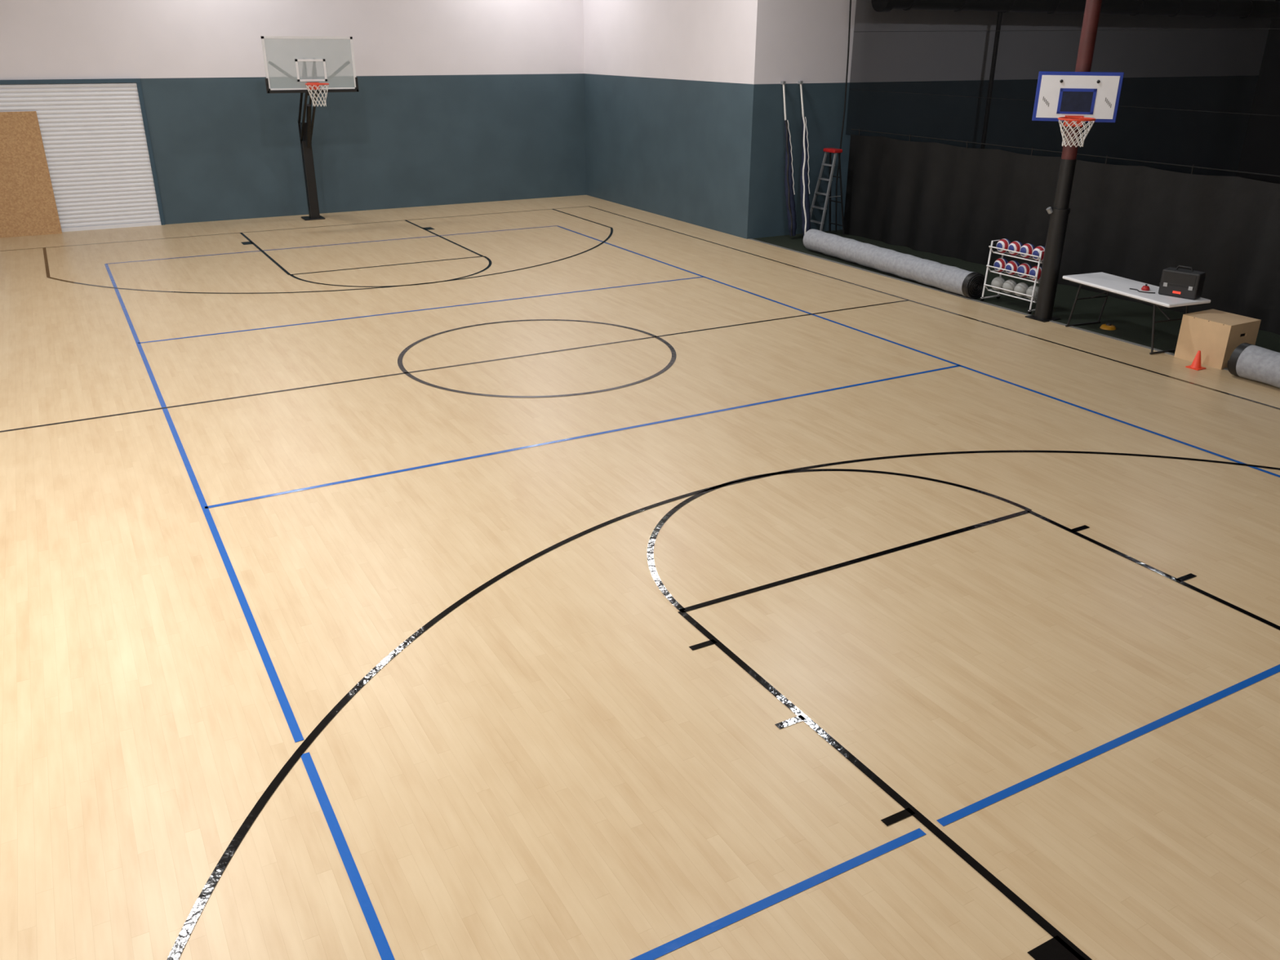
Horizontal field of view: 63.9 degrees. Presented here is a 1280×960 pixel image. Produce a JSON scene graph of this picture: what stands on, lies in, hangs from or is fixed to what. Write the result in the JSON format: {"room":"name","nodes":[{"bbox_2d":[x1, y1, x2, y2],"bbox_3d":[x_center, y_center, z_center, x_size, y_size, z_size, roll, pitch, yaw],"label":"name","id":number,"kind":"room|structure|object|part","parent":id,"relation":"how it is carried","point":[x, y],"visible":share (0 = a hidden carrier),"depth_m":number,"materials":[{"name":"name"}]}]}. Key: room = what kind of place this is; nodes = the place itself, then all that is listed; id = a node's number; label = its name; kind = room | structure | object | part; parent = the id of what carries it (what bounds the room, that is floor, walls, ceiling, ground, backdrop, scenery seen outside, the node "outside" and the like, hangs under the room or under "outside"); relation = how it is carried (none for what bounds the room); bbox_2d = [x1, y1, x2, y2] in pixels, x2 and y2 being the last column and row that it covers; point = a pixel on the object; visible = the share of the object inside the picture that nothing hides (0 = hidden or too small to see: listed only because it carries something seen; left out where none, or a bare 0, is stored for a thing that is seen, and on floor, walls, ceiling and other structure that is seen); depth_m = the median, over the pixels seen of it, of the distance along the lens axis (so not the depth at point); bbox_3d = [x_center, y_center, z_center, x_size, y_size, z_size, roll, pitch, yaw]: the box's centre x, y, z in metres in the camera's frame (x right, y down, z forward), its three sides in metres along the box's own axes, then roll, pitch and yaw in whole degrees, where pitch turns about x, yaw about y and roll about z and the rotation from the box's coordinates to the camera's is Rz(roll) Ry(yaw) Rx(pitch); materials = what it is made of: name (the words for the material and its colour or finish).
{"room":"indoor basketball court","nodes":[
{"label":"indoor basketball court","id":0,"kind":"room"},
{"bbox_2d":[0,0,586,224],"bbox_3d":[-8.358,-9.701,22.612,16.170,7.600,0.200,-12,26,-27],"label":"wall","id":1,"kind":"structure","parent":0,"point":[456,101],"depth_m":23.75,"materials":[{"name":"paint"}]},
{"bbox_2d":[0,82,161,231],"bbox_3d":[-12.341,-6.652,21.346,3.930,2.950,0.040,-12,26,-27],"label":"door","id":2,"kind":"structure","parent":1,"relation":"in","point":[94,138],"depth_m":21.73,"materials":[{"name":"white metal"}]},
{"bbox_2d":[0,78,164,225],"bbox_3d":[-12.337,-6.686,21.324,4.090,3.030,0.060,-12,26,-27],"label":"trim","id":3,"kind":"structure","parent":1,"relation":"attached to","point":[137,81],"depth_m":21.64,"materials":[{"name":"grey metal"}]},
{"bbox_2d":[0,195,1279,959],"bbox_3d":[5.886,-2.684,16.191,32.600,0.120,28.850,-12,26,-27],"label":"floor","id":4,"kind":"structure","parent":0,"point":[551,769],"depth_m":7.56,"materials":[{"name":"brown wood"}]},
{"bbox_2d":[0,111,62,237],"bbox_3d":[-12.810,-6.258,21.075,1.220,2.435,0.188,-12,26,-27],"label":"sheet","id":5,"kind":"object","parent":4,"relation":"on","point":[28,206],"visible":1,"depth_m":21.16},
{"bbox_2d":[260,35,359,220],"bbox_3d":[-7.232,-7.456,22.129,2.130,3.860,1.725,16,28,32],"label":"basketball hoop","id":6,"kind":"object","parent":4,"relation":"on","point":[305,131],"visible":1,"depth_m":21.77,"materials":[{"name":"black metal"}]},
{"bbox_3d":[-6.845,-8.646,21.331,1.840,1.040,0.040,-12,26,-27],"label":"white frame","id":7,"kind":"part","parent":6,"relation":"part of","materials":[{"name":"plastic"}]},
{"bbox_2d":[0,206,1279,959],"bbox_3d":[-1.358,-1.665,13.557,13.039,0.001,22.922,-12,26,-27],"label":"court markings","id":8,"kind":"object","parent":4,"relation":"on","point":[1058,948],"visible":1,"depth_m":7.69,"materials":[{"name":"black paint"}]},
{"bbox_2d":[104,225,1279,959],"bbox_3d":[-1.358,-1.664,13.557,9.152,0.001,18.340,-12,26,-27],"label":"court","id":9,"kind":"object","parent":4,"relation":"on","point":[378,935],"visible":1,"depth_m":6.22,"materials":[{"name":"blue paint"}]},
{"bbox_2d":[809,147,844,235],"bbox_3d":[3.956,-6.060,21.640,0.693,1.755,0.520,-12,26,-27],"label":"stepladder","id":10,"kind":"object","parent":4,"relation":"on","point":[826,150],"visible":0.94,"depth_m":21.54,"materials":[{"name":"metal"}]},
{"bbox_2d":[802,229,985,298],"bbox_3d":[4.400,-3.943,18.430,0.415,0.415,4.698,-10,25,-23],"label":"roll","id":11,"kind":"object","parent":4,"relation":"on","point":[953,279],"visible":1,"depth_m":17.89,"materials":[{"name":"grey fabric"}]},
{"bbox_2d":[748,238,1228,370],"bbox_3d":[7.502,-1.385,13.006,0.060,0.011,21.270,-12,26,-27],"label":"trim","id":12,"kind":"structure","parent":4,"relation":"on","point":[917,284],"depth_m":16.54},
{"bbox_2d":[980,238,1044,314],"bbox_3d":[5.873,-3.192,15.958,0.430,0.993,0.988,-12,26,-27],"label":"ball rack","id":13,"kind":"object","parent":4,"relation":"on","point":[1027,251],"visible":0.94,"depth_m":15.88,"materials":[{"name":"white metal"}]},
{"bbox_2d":[844,128,1279,334],"bbox_3d":[9.506,-2.757,13.499,0.159,2.155,20.850,-12,26,-27],"label":"curtain","id":14,"kind":"object","parent":4,"relation":"on","point":[1135,223],"visible":0.87,"depth_m":17.01,"materials":[{"name":"black fabric"}]},
{"bbox_2d":[1099,323,1115,330],"bbox_3d":[6.802,-2.239,14.913,0.220,0.073,0.220,-12,26,-27],"label":"cone","id":15,"kind":"object","parent":4,"relation":"on","point":[1109,326],"visible":1,"depth_m":14.86,"materials":[{"name":"plastic"}]},
{"bbox_2d":[1062,271,1210,354],"bbox_3d":[6.801,-2.329,14.300,0.740,0.718,1.900,-9,25,-20],"label":"folding table","id":16,"kind":"object","parent":4,"relation":"on","point":[1108,283],"visible":0.88,"depth_m":14.12,"materials":[{"name":"white plastic"}]},
{"bbox_2d":[1129,288,1155,293],"bbox_3d":[6.779,-2.554,13.890,0.091,0.014,0.352,-18,29,-37],"label":"power cord","id":17,"kind":"object","parent":16,"relation":"on","point":[1130,288],"visible":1,"depth_m":13.85,"materials":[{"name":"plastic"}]},
{"bbox_2d":[1141,284,1150,290],"bbox_3d":[6.883,-2.623,13.974,0.110,0.080,0.110,-12,26,-27],"label":"hand buzzer","id":18,"kind":"object","parent":16,"relation":"on","point":[1145,287],"visible":1,"depth_m":13.95,"materials":[{"name":"red plastic"}]},
{"bbox_2d":[1158,265,1205,299],"bbox_3d":[7.171,-2.629,13.584,0.236,0.396,0.480,-20,30,-39],"label":"case","id":19,"kind":"object","parent":16,"relation":"on","point":[1175,282],"visible":1,"depth_m":13.50,"materials":[{"name":"grey plastic"}]},
{"bbox_2d":[1185,350,1205,370],"bbox_3d":[7.100,-1.536,13.076,0.170,0.227,0.170,-12,26,-27],"label":"traffic cone","id":20,"kind":"object","parent":4,"relation":"on","point":[1196,364],"visible":1,"depth_m":13.06,"materials":[{"name":"orange plastic"}]},
{"bbox_2d":[1173,309,1261,369],"bbox_3d":[7.499,-1.838,13.352,0.621,0.570,0.660,-12,26,-27],"label":"box","id":21,"kind":"object","parent":4,"relation":"on","point":[1216,334],"visible":0.96,"depth_m":13.14,"materials":[{"name":"brown wood"}]},
{"bbox_2d":[1226,342,1279,388],"bbox_3d":[8.469,-0.685,10.859,0.415,0.415,4.655,-11,25,-24],"label":"roll","id":22,"kind":"object","parent":4,"relation":"on","point":[1247,361],"visible":1,"depth_m":12.43,"materials":[{"name":"grey fabric"}]},
{"bbox_2d":[582,0,751,237],"bbox_3d":[0.453,-9.901,23.185,0.200,7.600,7.350,-12,26,-27],"label":"wall","id":23,"kind":"structure","parent":0,"point":[666,82],"depth_m":23.18,"materials":[{"name":"paint"}]},
{"bbox_2d":[741,0,856,239],"bbox_3d":[9.466,-10.144,23.862,16.630,7.600,0.200,-12,26,-27],"label":"wall","id":24,"kind":"structure","parent":0,"point":[792,42],"depth_m":20.99,"materials":[{"name":"paint"}]},
{"bbox_2d":[780,80,796,236],"bbox_3d":[3.021,-6.539,21.021,0.556,3.018,0.229,14,27,28],"label":"net","id":25,"kind":"object","parent":24,"relation":"attached to","point":[789,193],"visible":1,"depth_m":21.09,"materials":[{"name":"fabric"}]},
{"bbox_2d":[797,80,810,236],"bbox_3d":[3.377,-6.561,21.086,0.214,3.024,0.782,-6,24,-15],"label":"net","id":26,"kind":"object","parent":24,"relation":"attached to","point":[804,178],"visible":0.94,"depth_m":21.10,"materials":[{"name":"fabric"}]},
{"bbox_2d":[1061,0,1102,159],"bbox_3d":[6.077,-5.926,13.956,0.200,7.600,0.200,-12,26,-27],"label":"support column","id":27,"kind":"structure","parent":0,"point":[1092,8],"depth_m":13.90,"materials":[{"name":"red metal"}]},
{"bbox_2d":[1025,71,1124,322],"bbox_3d":[5.959,-3.923,14.547,0.913,3.450,0.913,-12,26,-27],"label":"basketball hoop","id":28,"kind":"object","parent":27,"relation":"attached to","point":[1073,99],"visible":1,"depth_m":14.14,"materials":[{"name":"black plastic"}]},
{"bbox_3d":[5.922,-9.774,13.159,33.000,0.100,29.250,-12,26,-27],"label":"ceiling","id":29,"kind":"structure","parent":0,"visible":0},
{"bbox_2d":[835,0,851,231],"bbox_3d":[4.178,-8.879,20.904,0.312,7.552,0.082,-12,26,-27],"label":"rope","id":30,"kind":"object","parent":29,"relation":"hanging from","point":[850,0],"visible":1,"depth_m":21.41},
{"bbox_2d":[845,0,1279,183],"bbox_3d":[9.550,-6.229,12.187,0.007,5.580,21.200,-12,26,-27],"label":"netting","id":31,"kind":"object","parent":29,"relation":"hanging from","point":[1201,85],"visible":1,"depth_m":16.63,"materials":[{"name":"black fabric"}]}
]}

